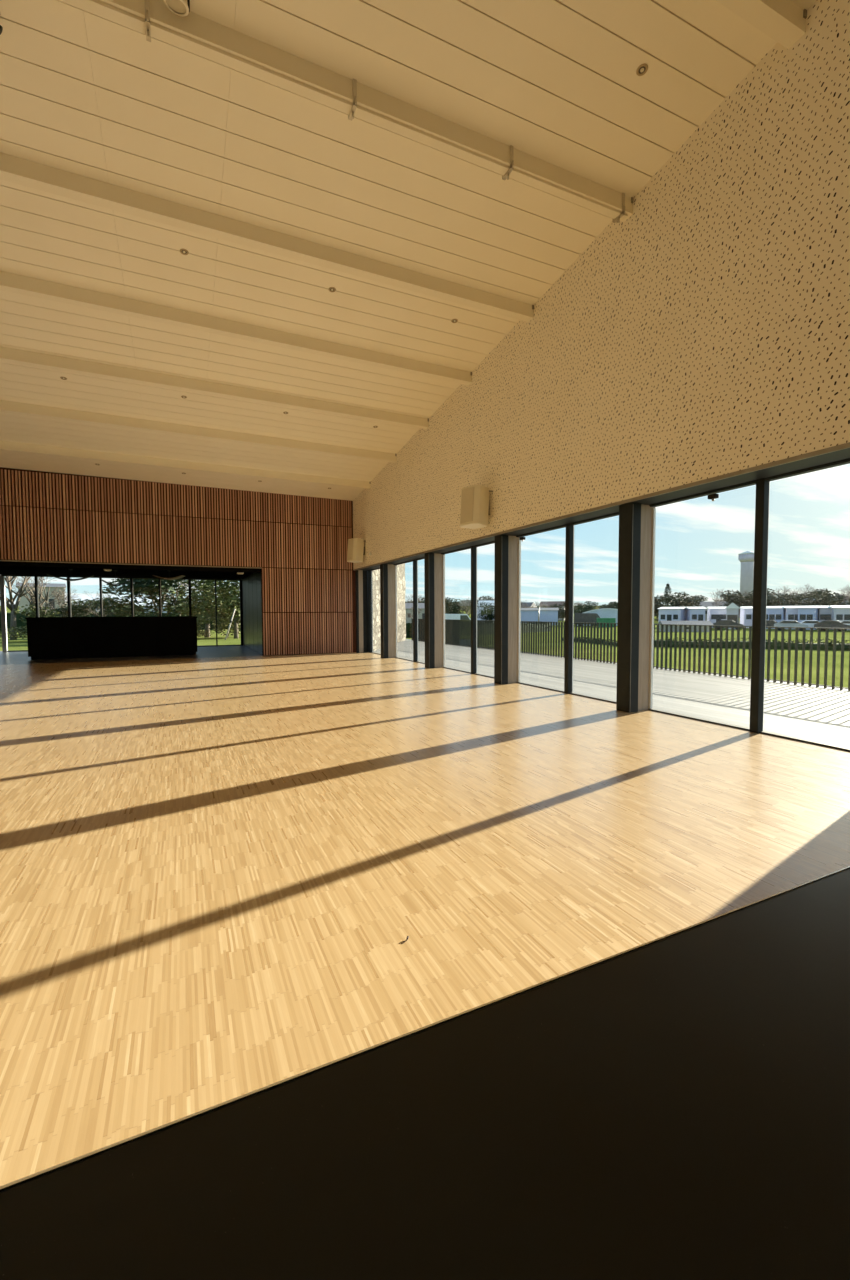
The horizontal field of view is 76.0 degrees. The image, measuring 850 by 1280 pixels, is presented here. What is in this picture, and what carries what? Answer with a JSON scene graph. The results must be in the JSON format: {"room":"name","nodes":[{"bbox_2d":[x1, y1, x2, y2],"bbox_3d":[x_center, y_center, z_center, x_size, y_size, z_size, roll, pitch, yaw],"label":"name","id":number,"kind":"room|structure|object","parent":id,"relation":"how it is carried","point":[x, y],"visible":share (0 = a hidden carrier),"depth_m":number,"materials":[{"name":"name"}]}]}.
{"room":"community hall","nodes":[
{"label":"community hall","id":0,"kind":"room"},
{"bbox_2d":[0,560,266,579],"bbox_3d":[-9.635,-2.233,17.063,8.320,0.160,6.020,-2,3,-24],"label":"ceiling","id":1,"kind":"structure","parent":0,"point":[3,570],"depth_m":17.78,"materials":[{"name":"black paint"}]},
{"bbox_2d":[47,569,93,580],"bbox_3d":[-10.462,-1.924,16.061,1.150,0.350,0.320,-2,3,-30],"label":"pendant","id":2,"kind":"object","parent":1,"relation":"hanging from","point":[69,569],"visible":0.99,"depth_m":16.00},
{"bbox_2d":[101,570,129,585],"bbox_3d":[-9.411,-1.881,16.533,0.720,0.490,0.320,-2,4,-35],"label":"pendant","id":3,"kind":"object","parent":1,"relation":"hanging from","point":[115,584],"visible":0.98,"depth_m":16.45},
{"bbox_2d":[153,575,184,579],"bbox_3d":[-7.807,-1.986,16.588,0.850,0.300,0.320,-1,3,-7],"label":"pendant","id":4,"kind":"object","parent":1,"relation":"hanging from","point":[181,576],"visible":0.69,"depth_m":16.47,"materials":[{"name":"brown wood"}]},
{"bbox_2d":[0,467,355,655],"bbox_3d":[-7.504,-1.917,14.797,11.650,5.100,0.220,-2,3,-24],"label":"wall","id":5,"kind":"structure","parent":0,"point":[308,589],"depth_m":15.28,"materials":[{"name":"red wood"}]},
{"bbox_2d":[0,561,260,572],"bbox_3d":[-8.031,-1.976,14.711,6.920,0.130,0.340,-2,3,-24],"label":"trim","id":6,"kind":"structure","parent":5,"relation":"attached to","point":[2,563],"depth_m":14.54,"materials":[{"name":"black laminate"}]},
{"bbox_2d":[0,560,261,568],"bbox_3d":[-7.941,-2.024,14.506,6.920,0.026,0.064,-2,3,-24],"label":"trim","id":7,"kind":"structure","parent":5,"relation":"attached to","point":[0,560],"depth_m":14.46,"materials":[{"name":"grey metal"}]},
{"bbox_2d":[242,573,266,655],"bbox_3d":[-5.903,-0.910,18.743,0.200,2.680,5.920,-2,3,-24],"label":"wall","id":8,"kind":"structure","parent":0,"point":[251,584],"depth_m":18.15,"materials":[{"name":"metal"}]},
{"bbox_2d":[0,574,242,651],"bbox_3d":[-10.615,-0.998,19.667,7.655,2.600,0.120,-2,3,-24],"label":"window","id":9,"kind":"structure","parent":8,"relation":"in","point":[2,576],"depth_m":19.18,"materials":[{"name":"black metal"}]},
{"bbox_2d":[367,571,372,651],"bbox_3d":[-1.798,-2.179,17.569,0.140,5.300,0.200,-2,3,-24],"label":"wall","id":10,"kind":"structure","parent":0,"point":[367,571],"depth_m":17.57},
{"bbox_2d":[0,0,815,500],"bbox_3d":[-3.315,-5.138,5.466,12.250,2.808,20.530,-2,3,-24],"label":"ceiling","id":11,"kind":"structure","parent":0,"point":[83,93],"depth_m":6.08,"materials":[{"name":"wood"}]},
{"bbox_2d":[0,440,370,488],"bbox_3d":[-6.834,-4.300,13.033,11.550,0.324,0.152,-2,3,-24],"label":"ceiling beam","id":12,"kind":"structure","parent":11,"relation":"attached to","point":[4,445],"depth_m":13.29,"materials":[{"name":"wood"}]},
{"bbox_2d":[0,400,396,462],"bbox_3d":[-6.007,-4.450,11.170,11.550,0.324,0.152,-2,3,-24],"label":"ceiling beam","id":13,"kind":"structure","parent":11,"relation":"attached to","point":[5,406],"depth_m":11.52,"materials":[{"name":"wood"}]},
{"bbox_2d":[0,346,428,428],"bbox_3d":[-5.216,-4.594,9.389,11.550,0.324,0.152,-2,3,-24],"label":"ceiling beam","id":14,"kind":"structure","parent":11,"relation":"attached to","point":[10,355],"depth_m":9.84,"materials":[{"name":"wood"}]},
{"bbox_2d":[0,271,471,384],"bbox_3d":[-4.441,-4.735,7.646,11.550,0.324,0.152,-2,3,-24],"label":"ceiling beam","id":15,"kind":"structure","parent":11,"relation":"attached to","point":[9,282],"depth_m":8.17,"materials":[{"name":"wood"}]},
{"bbox_2d":[0,152,533,321],"bbox_3d":[-3.663,-4.876,5.893,11.550,0.324,0.152,-2,3,-24],"label":"ceiling beam","id":16,"kind":"structure","parent":11,"relation":"attached to","point":[13,169],"depth_m":6.50,"materials":[{"name":"wood"}]},
{"bbox_2d":[59,0,633,222],"bbox_3d":[-2.855,-4.976,4.078,11.550,0.417,0.184,-2,3,-24],"label":"ceiling beam","id":17,"kind":"structure","parent":11,"relation":"attached to","point":[196,34],"depth_m":4.99,"materials":[{"name":"wood"}]},
{"bbox_2d":[163,0,189,16],"bbox_3d":[-1.963,-5.063,4.289,0.182,0.146,0.183,0,3,6],"label":"track spotlight","id":18,"kind":"object","parent":17,"relation":"attached to","point":[181,8],"visible":1,"depth_m":4.31,"materials":[{"name":"white metal"}]},
{"bbox_2d":[636,64,647,75],"bbox_3d":[1.998,-5.245,5.004,0.103,0.019,0.102,-1,3,-17],"label":"recessed light","id":19,"kind":"object","parent":11,"relation":"in","point":[641,70],"visible":1,"depth_m":5.00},
{"bbox_2d":[715,0,806,48],"bbox_3d":[-2.073,-5.165,2.313,11.550,0.324,0.152,-2,3,-24],"label":"ceiling beam","id":20,"kind":"structure","parent":11,"relation":"attached to","point":[783,21],"depth_m":4.52,"materials":[{"name":"wood"}]},
{"bbox_2d":[0,645,849,1185],"bbox_3d":[-4.397,0.901,8.505,12.060,0.120,25.820,-2,3,-24],"label":"floor","id":21,"kind":"structure","parent":0,"point":[216,873],"depth_m":2.82,"materials":[{"name":"brown wood"}]},
{"bbox_2d":[25,616,196,659],"bbox_3d":[-8.991,-0.098,15.936,4.300,1.165,0.770,-1,3,-23],"label":"bar counter","id":22,"kind":"object","parent":21,"relation":"on","point":[47,637],"depth_m":15.55,"materials":[{"name":"black laminate"}]},
{"bbox_2d":[25,616,196,618],"bbox_3d":[-8.993,-0.658,15.908,4.300,0.045,0.770,-1,3,-23],"label":"countertop","id":23,"kind":"structure","parent":22,"relation":"on","point":[152,616],"depth_m":15.38,"materials":[{"name":"black laminate"}]},
{"bbox_2d":[355,570,367,652],"bbox_3d":[-1.994,-0.893,17.110,0.345,2.580,0.130,-2,3,-24],"label":"pillar","id":24,"kind":"structure","parent":21,"relation":"on","point":[360,575],"depth_m":17.05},
{"bbox_2d":[380,564,397,657],"bbox_3d":[-0.994,-0.794,15.066,0.440,2.580,0.223,-2,3,-24],"label":"pillar","id":25,"kind":"structure","parent":21,"relation":"on","point":[387,571],"depth_m":14.98,"materials":[{"name":"grey metal"}]},
{"bbox_2d":[0,866,849,1279],"bbox_3d":[0.459,0.855,0.379,3.300,0.751,0.937,-2,3,-26],"label":"table","id":26,"kind":"object","parent":21,"relation":"on","point":[675,1105],"visible":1,"depth_m":0.51,"materials":[{"name":"laminate"}]},
{"bbox_2d":[424,553,442,667],"bbox_3d":[0.234,-0.661,12.321,0.440,2.580,0.223,-2,3,-24],"label":"pillar","id":27,"kind":"structure","parent":21,"relation":"on","point":[433,562],"depth_m":12.24,"materials":[{"name":"grey metal"}]},
{"bbox_2d":[494,535,520,683],"bbox_3d":[1.467,-0.527,9.567,0.440,2.580,0.223,-2,3,-24],"label":"pillar","id":28,"kind":"structure","parent":21,"relation":"on","point":[506,547],"depth_m":9.48,"materials":[{"name":"concrete"}]},
{"bbox_2d":[616,502,655,712],"bbox_3d":[2.679,-0.396,6.859,0.440,2.580,0.223,-2,3,-24],"label":"pillar","id":29,"kind":"structure","parent":21,"relation":"on","point":[635,519],"depth_m":6.77,"materials":[{"name":"grey metal"}]},
{"bbox_2d":[353,0,849,569],"bbox_3d":[2.091,-2.684,8.005,0.570,7.240,20.330,-2,3,-24],"label":"wall","id":30,"kind":"structure","parent":0,"point":[703,333],"depth_m":5.77,"materials":[{"name":"paint"}]},
{"bbox_2d":[347,538,364,562],"bbox_3d":[-2.007,-2.615,15.891,0.494,0.681,0.493,-2,3,-24],"label":"wall speaker","id":31,"kind":"object","parent":30,"relation":"attached to","point":[356,549],"visible":1,"depth_m":15.74,"materials":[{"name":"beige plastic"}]},
{"bbox_2d":[347,539,353,559],"bbox_3d":[-2.172,-2.622,15.798,0.073,0.581,0.330,-2,4,-37],"label":"grille","id":32,"kind":"object","parent":31,"relation":"attached to","point":[350,553],"depth_m":15.74,"materials":[{"name":"beige fabric"}]},
{"bbox_2d":[367,568,380,654],"bbox_3d":[-1.336,-0.867,16.227,0.115,2.610,2.260,-2,3,-24],"label":"window","id":33,"kind":"structure","parent":30,"relation":"in","point":[370,615],"depth_m":17.02,"materials":[{"name":"black metal"}]},
{"bbox_2d":[393,557,424,663],"bbox_3d":[-0.234,-0.747,13.765,0.115,2.610,2.880,-2,3,-24],"label":"window","id":34,"kind":"structure","parent":30,"relation":"in","point":[415,561],"depth_m":13.75,"materials":[{"name":"black metal"}]},
{"bbox_2d":[441,541,494,676],"bbox_3d":[0.996,-0.614,11.015,0.115,2.610,2.890,-2,3,-24],"label":"window","id":35,"kind":"structure","parent":30,"relation":"in","point":[473,548],"depth_m":10.99,"materials":[{"name":"black metal"}]},
{"bbox_2d":[460,485,491,528],"bbox_3d":[0.887,-2.301,9.426,0.494,0.681,0.493,-2,3,-24],"label":"wall speaker","id":36,"kind":"object","parent":30,"relation":"attached to","point":[474,511],"visible":1,"depth_m":9.27,"materials":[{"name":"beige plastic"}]},
{"bbox_2d":[460,487,474,523],"bbox_3d":[0.721,-2.308,9.333,0.073,0.581,0.330,-2,4,-37],"label":"grille","id":37,"kind":"object","parent":36,"relation":"attached to","point":[467,513],"depth_m":9.29,"materials":[{"name":"beige fabric"}]},
{"bbox_2d":[516,512,618,702],"bbox_3d":[2.219,-0.481,8.285,0.115,2.610,2.840,-2,3,-24],"label":"window","id":38,"kind":"structure","parent":30,"relation":"in","point":[569,551],"depth_m":8.28,"materials":[{"name":"black metal"}]},
{"bbox_2d":[354,442,849,570],"bbox_3d":[0.722,-1.868,10.431,0.016,0.040,14.460,-2,3,-24],"label":"trim","id":39,"kind":"structure","parent":30,"relation":"attached to","point":[845,445],"depth_m":6.00,"materials":[{"name":"grey metal"}]},
{"bbox_2d":[359,448,849,569],"bbox_3d":[0.906,-1.875,10.514,0.388,0.020,14.460,-2,3,-24],"label":"trim","id":40,"kind":"structure","parent":30,"relation":"attached to","point":[842,454],"depth_m":6.03,"materials":[{"name":"metal"}]},
{"bbox_2d":[374,652,849,750],"bbox_3d":[1.185,0.749,10.766,0.100,0.112,14.460,-2,3,-24],"label":"trim","id":41,"kind":"structure","parent":30,"relation":"attached to","point":[374,652],"depth_m":6.30,"materials":[{"name":"grey metal"}]},
{"bbox_2d":[649,458,849,750],"bbox_3d":[3.437,-0.349,5.563,0.115,2.610,2.870,-2,3,-24],"label":"window","id":42,"kind":"structure","parent":30,"relation":"in","point":[762,485],"depth_m":5.54,"materials":[{"name":"black metal"}]},
{"bbox_2d":[708,494,718,500],"bbox_3d":[3.171,-1.565,5.982,0.060,0.070,0.100,-2,3,-24],"label":"security camera","id":43,"kind":"object","parent":42,"relation":"attached to","point":[713,497],"visible":1,"depth_m":5.96,"materials":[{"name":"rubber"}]},
{"label":"outside","id":44,"kind":"structure","parent":0,"visible":0},
{"bbox_2d":[373,639,849,747],"bbox_3d":[3.321,0.921,11.401,4.390,0.488,34.000,-2,3,-24],"label":"terrace","id":45,"kind":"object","parent":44,"point":[821,714],"visible":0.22,"depth_m":8.53,"materials":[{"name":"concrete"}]},
{"bbox_2d":[372,564,405,650],"bbox_3d":[-1.544,-2.464,21.429,0.550,5.480,7.472,0,3,6],"label":"stone wall","id":46,"kind":"structure","parent":45,"relation":"on","point":[401,585],"depth_m":22.87,"materials":[{"name":"stone"}]},
{"bbox_2d":[411,619,849,690],"bbox_3d":[3.635,-0.022,15.416,0.060,0.990,20.850,-2,3,-24],"label":"fence","id":47,"kind":"object","parent":45,"relation":"on","point":[457,632],"visible":0.66,"depth_m":11.57,"materials":[{"name":"metal"}]},
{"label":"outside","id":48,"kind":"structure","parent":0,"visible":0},
{"bbox_2d":[0,606,849,687],"bbox_3d":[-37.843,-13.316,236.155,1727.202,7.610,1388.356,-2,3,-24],"label":"lawn","id":49,"kind":"structure","parent":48,"point":[19,644],"depth_m":20.38,"materials":[{"name":"green plant"}]},
{"bbox_2d":[5,576,34,639],"bbox_3d":[-24.096,-3.291,31.549,5.865,7.193,5.910,2,4,36],"label":"bare tree","id":50,"kind":"object","parent":49,"relation":"on","point":[11,606],"visible":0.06,"depth_m":31.78,"materials":[{"name":"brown plant"}]},
{"bbox_2d":[0,584,61,638],"bbox_3d":[-20.993,-1.350,29.361,3.229,3.393,2.894,0,3,1],"label":"bush","id":51,"kind":"object","parent":49,"relation":"on","point":[42,610],"visible":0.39,"depth_m":28.97,"materials":[{"name":"green plant"}]},
{"bbox_2d":[16,583,65,612],"bbox_3d":[-51.740,-4.578,73.506,5.400,6.200,5.400,-2,4,-35],"label":"building","id":52,"kind":"structure","parent":49,"relation":"on","point":[23,600],"depth_m":71.87,"materials":[{"name":"stone"}]},
{"bbox_2d":[13,577,79,607],"bbox_3d":[-28.902,-2.925,40.719,4.609,5.610,4.575,1,3,22],"label":"bare tree","id":53,"kind":"object","parent":49,"relation":"on","point":[32,601],"visible":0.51,"depth_m":40.70,"materials":[{"name":"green plant"}]},
{"bbox_2d":[42,588,75,615],"bbox_3d":[-35.074,-2.915,52.310,3.636,4.460,3.664,-3,4,-42],"label":"bare tree","id":54,"kind":"object","parent":49,"relation":"on","point":[55,594],"visible":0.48,"depth_m":52.15,"materials":[{"name":"green plant"}]},
{"bbox_2d":[46,599,104,616],"bbox_3d":[-27.842,-1.827,43.745,5.514,3.007,4.994,0,3,8],"label":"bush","id":55,"kind":"object","parent":49,"relation":"on","point":[79,609],"visible":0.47,"depth_m":42.83,"materials":[{"name":"green plant"}]},
{"bbox_2d":[82,591,111,616],"bbox_3d":[-25.415,-2.122,42.925,2.932,3.596,2.955,-1,3,-18],"label":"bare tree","id":56,"kind":"object","parent":49,"relation":"on","point":[85,591],"visible":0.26,"depth_m":42.55,"materials":[{"name":"green plant"}]},
{"bbox_2d":[80,596,150,616],"bbox_3d":[-22.653,-1.716,40.194,5.514,3.007,4.994,-1,3,-16],"label":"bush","id":57,"kind":"object","parent":49,"relation":"on","point":[113,598],"visible":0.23,"depth_m":39.57,"materials":[{"name":"green plant"}]},
{"bbox_2d":[0,610,236,630],"bbox_3d":[-30.847,-1.772,54.078,34.238,2.756,2.251,-1,3,-10],"label":"hedge","id":58,"kind":"object","parent":49,"relation":"on","point":[19,622],"visible":0.1,"depth_m":52.06,"materials":[{"name":"plant"}]},
{"bbox_2d":[65,595,172,613],"bbox_3d":[-46.187,-4.372,82.903,14.400,4.800,8.400,-2,3,-29],"label":"building","id":59,"kind":"structure","parent":49,"relation":"on","point":[82,597],"depth_m":80.88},
{"bbox_2d":[93,578,206,616],"bbox_3d":[-17.601,-2.645,35.567,7.877,5.468,7.134,-1,3,-11],"label":"evergreen tree","id":60,"kind":"object","parent":49,"relation":"on","point":[140,586],"visible":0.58,"depth_m":35.16,"materials":[{"name":"green plant"}]},
{"bbox_2d":[167,580,201,615],"bbox_3d":[-21.594,-3.986,47.330,5.865,7.193,5.910,-1,3,-9],"label":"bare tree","id":61,"kind":"object","parent":49,"relation":"on","point":[172,596],"visible":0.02,"depth_m":47.30,"materials":[{"name":"green plant"}]},
{"bbox_2d":[172,580,236,637],"bbox_3d":[-13.122,-2.907,33.256,4.435,6.124,5.008,-2,3,-24],"label":"tree","id":62,"kind":"object","parent":49,"relation":"on","point":[195,583],"visible":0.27,"depth_m":33.05,"materials":[{"name":"green plant"}]},
{"bbox_2d":[197,616,213,636],"bbox_3d":[-12.931,-0.613,30.515,2.422,1.512,2.170,-2,4,-36],"label":"bush","id":63,"kind":"object","parent":49,"relation":"on","point":[199,619],"visible":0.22,"depth_m":30.41,"materials":[{"name":"green plant"}]},
{"bbox_2d":[196,580,239,638],"bbox_3d":[-10.874,-2.957,30.812,4.007,6.430,3.548,-2,3,-27],"label":"tree","id":64,"kind":"object","parent":49,"relation":"on","point":[235,599],"visible":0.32,"depth_m":30.36,"materials":[{"name":"green plant"}]},
{"bbox_2d":[196,603,240,637],"bbox_3d":[-11.388,-1.079,32.198,4.036,2.520,3.617,-2,3,-24],"label":"bush","id":65,"kind":"object","parent":49,"relation":"on","point":[225,623],"visible":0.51,"depth_m":31.46,"materials":[{"name":"green plant"}]},
{"bbox_2d":[405,603,424,622],"bbox_3d":[-2.726,-4.887,104.852,7.400,4.500,6.400,-1,3,-22],"label":"house","id":66,"kind":"structure","parent":49,"relation":"on","point":[408,606],"depth_m":102.33,"materials":[{"name":"stone"}]},
{"bbox_2d":[445,597,469,613],"bbox_3d":[4.858,-4.698,92.043,5.312,5.165,6.278,-2,3,-24],"label":"dense tree","id":67,"kind":"object","parent":49,"relation":"on","point":[453,609],"visible":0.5,"depth_m":91.67,"materials":[{"name":"green plant"}]},
{"bbox_2d":[445,614,470,619],"bbox_3d":[4.171,-2.346,69.847,4.598,2.069,1.670,-1,3,-8],"label":"van","id":68,"kind":"object","parent":49,"relation":"on","point":[447,616],"visible":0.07,"depth_m":68.98,"materials":[{"name":"white paint"}]},
{"bbox_2d":[454,600,478,615],"bbox_3d":[6.827,-4.535,88.099,4.400,5.035,4.146,0,3,6],"label":"bare tree","id":69,"kind":"object","parent":49,"relation":"on","point":[464,603],"visible":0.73,"depth_m":87.48,"materials":[{"name":"green plant"}]},
{"bbox_2d":[406,620,552,637],"bbox_3d":[6.309,-1.098,48.786,1.792,1.768,31.536,1,3,30],"label":"hedge","id":70,"kind":"object","parent":49,"relation":"on","point":[408,625],"visible":0.08,"depth_m":35.72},
{"bbox_2d":[477,602,493,619],"bbox_3d":[11.086,-4.506,94.526,4.781,4.390,5.650,-2,3,-24],"label":"dense tree","id":71,"kind":"object","parent":49,"relation":"on","point":[488,612],"visible":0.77,"depth_m":94.52,"materials":[{"name":"green plant"}]},
{"bbox_2d":[477,600,493,621],"bbox_3d":[13.046,-5.473,109.086,4.400,4.900,6.400,1,3,20],"label":"house","id":72,"kind":"structure","parent":49,"relation":"on","point":[490,601],"depth_m":106.86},
{"bbox_2d":[521,608,558,624],"bbox_3d":[18.386,-3.983,96.182,10.000,3.400,7.400,0,3,11],"label":"warehouse","id":73,"kind":"structure","parent":49,"relation":"on","point":[527,614],"depth_m":92.49,"materials":[{"name":"metal"}]},
{"bbox_2d":[539,601,564,620],"bbox_3d":[29.010,-6.410,122.447,5.900,4.600,6.400,1,3,22],"label":"house","id":74,"kind":"structure","parent":49,"relation":"on","point":[548,603],"depth_m":120.74,"materials":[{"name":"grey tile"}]},
{"bbox_2d":[550,602,576,621],"bbox_3d":[27.293,-5.453,108.737,5.124,4.280,4.990,-2,3,-24],"label":"tree","id":75,"kind":"object","parent":49,"relation":"on","point":[561,611],"visible":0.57,"depth_m":108.13,"materials":[{"name":"green plant"}]},
{"bbox_2d":[575,605,595,610],"bbox_3d":[35.132,-6.010,120.069,6.082,3.624,5.571,-2,3,-33],"label":"tree","id":76,"kind":"object","parent":49,"relation":"on","point":[579,607],"visible":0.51,"depth_m":119.72,"materials":[{"name":"green plant"}]},
{"bbox_2d":[574,613,599,625],"bbox_3d":[25.457,-3.141,84.187,4.598,2.069,1.670,1,3,17],"label":"van","id":77,"kind":"object","parent":49,"relation":"on","point":[578,617],"visible":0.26,"depth_m":83.53,"materials":[{"name":"paint"}]},
{"bbox_2d":[577,608,617,625],"bbox_3d":[30.483,-3.678,90.963,10.094,3.220,7.000,1,3,18],"label":"hangar","id":78,"kind":"structure","parent":49,"relation":"on","point":[604,612],"depth_m":87.73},
{"bbox_2d":[597,618,615,626],"bbox_3d":[26.531,-2.533,79.659,2.600,1.400,1.830,1,3,18],"label":"container","id":79,"kind":"object","parent":49,"relation":"on","point":[599,620],"visible":0.64,"depth_m":78.78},
{"bbox_2d":[654,595,675,620],"bbox_3d":[46.545,-6.236,108.278,6.700,5.597,6.526,2,4,36],"label":"tree","id":80,"kind":"object","parent":49,"relation":"on","point":[656,606],"visible":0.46,"depth_m":107.65,"materials":[{"name":"green plant"}]},
{"bbox_2d":[656,584,675,619],"bbox_3d":[50.742,-7.700,113.973,5.930,8.900,5.788,-2,3,-24],"label":"conifer","id":81,"kind":"object","parent":49,"relation":"on","point":[668,585],"visible":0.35,"depth_m":113.57,"materials":[{"name":"green plant"}]},
{"bbox_2d":[658,607,685,620],"bbox_3d":[34.853,-3.001,76.376,3.190,3.300,4.400,2,4,38],"label":"home","id":82,"kind":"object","parent":49,"relation":"on","point":[665,613],"visible":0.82,"depth_m":74.86,"materials":[{"name":"paint"}]},
{"bbox_2d":[659,592,701,606],"bbox_3d":[47.540,-5.946,101.320,7.214,6.026,7.026,1,3,21],"label":"tree","id":83,"kind":"object","parent":49,"relation":"on","point":[690,601],"visible":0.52,"depth_m":99.90,"materials":[{"name":"green plant"}]},
{"bbox_2d":[658,621,712,631],"bbox_3d":[28.432,-1.319,59.574,5.000,1.600,3.400,0,3,14],"label":"shed","id":84,"kind":"object","parent":49,"relation":"on","point":[682,623],"visible":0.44,"depth_m":58.43,"materials":[{"name":"metal"}]},
{"bbox_2d":[686,607,706,620],"bbox_3d":[37.302,-2.952,75.212,2.260,3.300,4.400,1,3,16],"label":"home","id":85,"kind":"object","parent":49,"relation":"on","point":[692,613],"visible":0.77,"depth_m":73.36,"materials":[{"name":"paint"}]},
{"bbox_2d":[691,601,727,619],"bbox_3d":[59.126,-5.916,113.372,7.400,4.200,6.400,0,3,9],"label":"house","id":86,"kind":"structure","parent":49,"relation":"on","point":[703,604],"depth_m":111.23,"materials":[{"name":"stone"}]},
{"bbox_2d":[574,637,849,650],"bbox_3d":[11.072,0.111,23.911,4.705,0.638,14.130,-3,4,-44],"label":"hedge","id":87,"kind":"object","parent":49,"relation":"on","point":[807,644],"visible":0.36,"depth_m":21.68,"materials":[{"name":"plant"}]},
{"bbox_2d":[707,607,726,627],"bbox_3d":[40.658,-2.991,75.730,2.446,3.300,4.400,1,3,22],"label":"home","id":88,"kind":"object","parent":49,"relation":"on","point":[714,614],"visible":0.69,"depth_m":73.99,"materials":[{"name":"paint"}]},
{"bbox_2d":[713,620,743,629],"bbox_3d":[36.512,-1.807,65.508,3.240,1.189,1.336,1,3,29],"label":"parked car","id":89,"kind":"object","parent":49,"relation":"on","point":[729,623],"visible":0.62,"depth_m":64.98,"materials":[{"name":"paint"}]},
{"bbox_2d":[725,603,739,628],"bbox_3d":[39.349,-2.903,69.597,1.702,3.750,4.400,1,3,29],"label":"home","id":90,"kind":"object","parent":49,"relation":"on","point":[732,609],"visible":0.7,"depth_m":67.77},
{"bbox_2d":[720,590,752,622],"bbox_3d":[56.165,-5.895,97.300,7.308,6.269,7.504,0,3,7],"label":"tree","id":91,"kind":"object","parent":49,"relation":"on","point":[734,598],"visible":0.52,"depth_m":96.22,"materials":[{"name":"green plant"}]},
{"bbox_2d":[738,550,753,595],"bbox_3d":[152.348,-26.979,257.375,7.600,30.690,7.600,-2,3,-24],"label":"water tower","id":92,"kind":"structure","parent":49,"relation":"on","point":[746,558],"depth_m":254.93,"materials":[{"name":"concrete"}]},
{"bbox_2d":[740,606,752,627],"bbox_3d":[44.054,-2.908,73.809,2.167,3.300,4.400,1,3,23],"label":"home","id":93,"kind":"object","parent":49,"relation":"on","point":[746,612],"visible":0.53,"depth_m":72.24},
{"bbox_2d":[745,590,785,605],"bbox_3d":[56.641,-5.364,90.745,7.092,6.083,7.282,-1,3,-13],"label":"tree","id":94,"kind":"object","parent":49,"relation":"on","point":[770,601],"visible":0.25,"depth_m":89.82,"materials":[{"name":"green plant"}]},
{"bbox_2d":[766,620,777,627],"bbox_3d":[40.646,-1.758,64.214,3.240,1.189,1.336,2,3,32],"label":"parked car","id":95,"kind":"object","parent":49,"relation":"on","point":[768,622],"visible":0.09,"depth_m":63.56,"materials":[{"name":"paint"}]},
{"bbox_2d":[766,606,784,628],"bbox_3d":[45.459,-2.752,70.589,2.818,3.300,4.400,2,4,43],"label":"home","id":96,"kind":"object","parent":49,"relation":"on","point":[776,613],"visible":0.52,"depth_m":68.90,"materials":[{"name":"paint"}]},
{"bbox_2d":[772,593,806,605],"bbox_3d":[62.370,-5.367,93.299,6.408,5.497,6.580,3,4,44],"label":"tree","id":97,"kind":"object","parent":49,"relation":"on","point":[785,597],"visible":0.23,"depth_m":93.28,"materials":[{"name":"green plant"}]},
{"bbox_2d":[783,606,797,628],"bbox_3d":[46.430,-2.663,68.754,1.981,3.300,4.400,1,3,28],"label":"home","id":98,"kind":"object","parent":49,"relation":"on","point":[791,612],"visible":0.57,"depth_m":67.13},
{"bbox_2d":[774,620,807,630],"bbox_3d":[41.866,-1.663,62.227,3.240,1.189,1.336,2,3,34],"label":"parked car","id":99,"kind":"object","parent":49,"relation":"on","point":[785,623],"visible":0.7,"depth_m":61.74,"materials":[{"name":"silver metal"}]},
{"bbox_2d":[789,586,815,604],"bbox_3d":[71.412,-7.125,103.866,6.200,7.253,5.790,-1,3,-12],"label":"bare tree","id":100,"kind":"object","parent":49,"relation":"on","point":[794,592],"visible":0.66,"depth_m":102.92,"materials":[{"name":"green plant"}]},
{"bbox_2d":[797,606,820,629],"bbox_3d":[47.284,-2.576,66.952,2.074,3.300,4.400,2,4,43],"label":"home","id":101,"kind":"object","parent":49,"relation":"on","point":[804,612],"visible":0.64,"depth_m":65.57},
{"bbox_2d":[800,620,825,630],"bbox_3d":[44.168,-1.653,61.848,3.240,1.189,1.336,2,4,35],"label":"parked car","id":102,"kind":"object","parent":49,"relation":"on","point":[810,623],"visible":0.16,"depth_m":61.44,"materials":[{"name":"white paint"}]},
{"bbox_2d":[788,591,841,605],"bbox_3d":[61.840,-5.005,87.146,6.754,5.642,6.578,-1,3,-6],"label":"tree","id":103,"kind":"object","parent":49,"relation":"on","point":[825,602],"visible":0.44,"depth_m":85.92,"materials":[{"name":"green plant"}]},
{"bbox_2d":[804,588,844,604],"bbox_3d":[80.054,-7.148,109.224,7.631,6.375,7.432,2,4,43],"label":"tree","id":104,"kind":"object","parent":49,"relation":"on","point":[823,589],"visible":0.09,"depth_m":107.89,"materials":[{"name":"green plant"}]},
{"bbox_2d":[819,606,830,621],"bbox_3d":[49.687,-2.622,67.685,1.609,3.300,4.400,2,3,32],"label":"home","id":105,"kind":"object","parent":49,"relation":"on","point":[824,611],"visible":0.51,"depth_m":66.02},
{"bbox_2d":[803,592,849,605],"bbox_3d":[72.692,-5.903,97.855,6.714,5.608,6.539,-1,3,-13],"label":"tree","id":106,"kind":"object","parent":49,"relation":"on","point":[836,595],"visible":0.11,"depth_m":97.72,"materials":[{"name":"green plant"}]},
{"bbox_2d":[814,620,849,630],"bbox_3d":[44.961,-1.565,60.031,3.240,1.189,1.336,2,4,37],"label":"parked car","id":107,"kind":"object","parent":49,"relation":"on","point":[826,623],"visible":0.77,"depth_m":59.60,"materials":[{"name":"paint"}]},
{"bbox_2d":[828,605,849,629],"bbox_3d":[49.764,-2.494,65.133,2.167,3.300,4.400,1,3,29],"label":"home","id":108,"kind":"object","parent":49,"relation":"on","point":[839,613],"visible":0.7,"depth_m":63.58,"materials":[{"name":"paint"}]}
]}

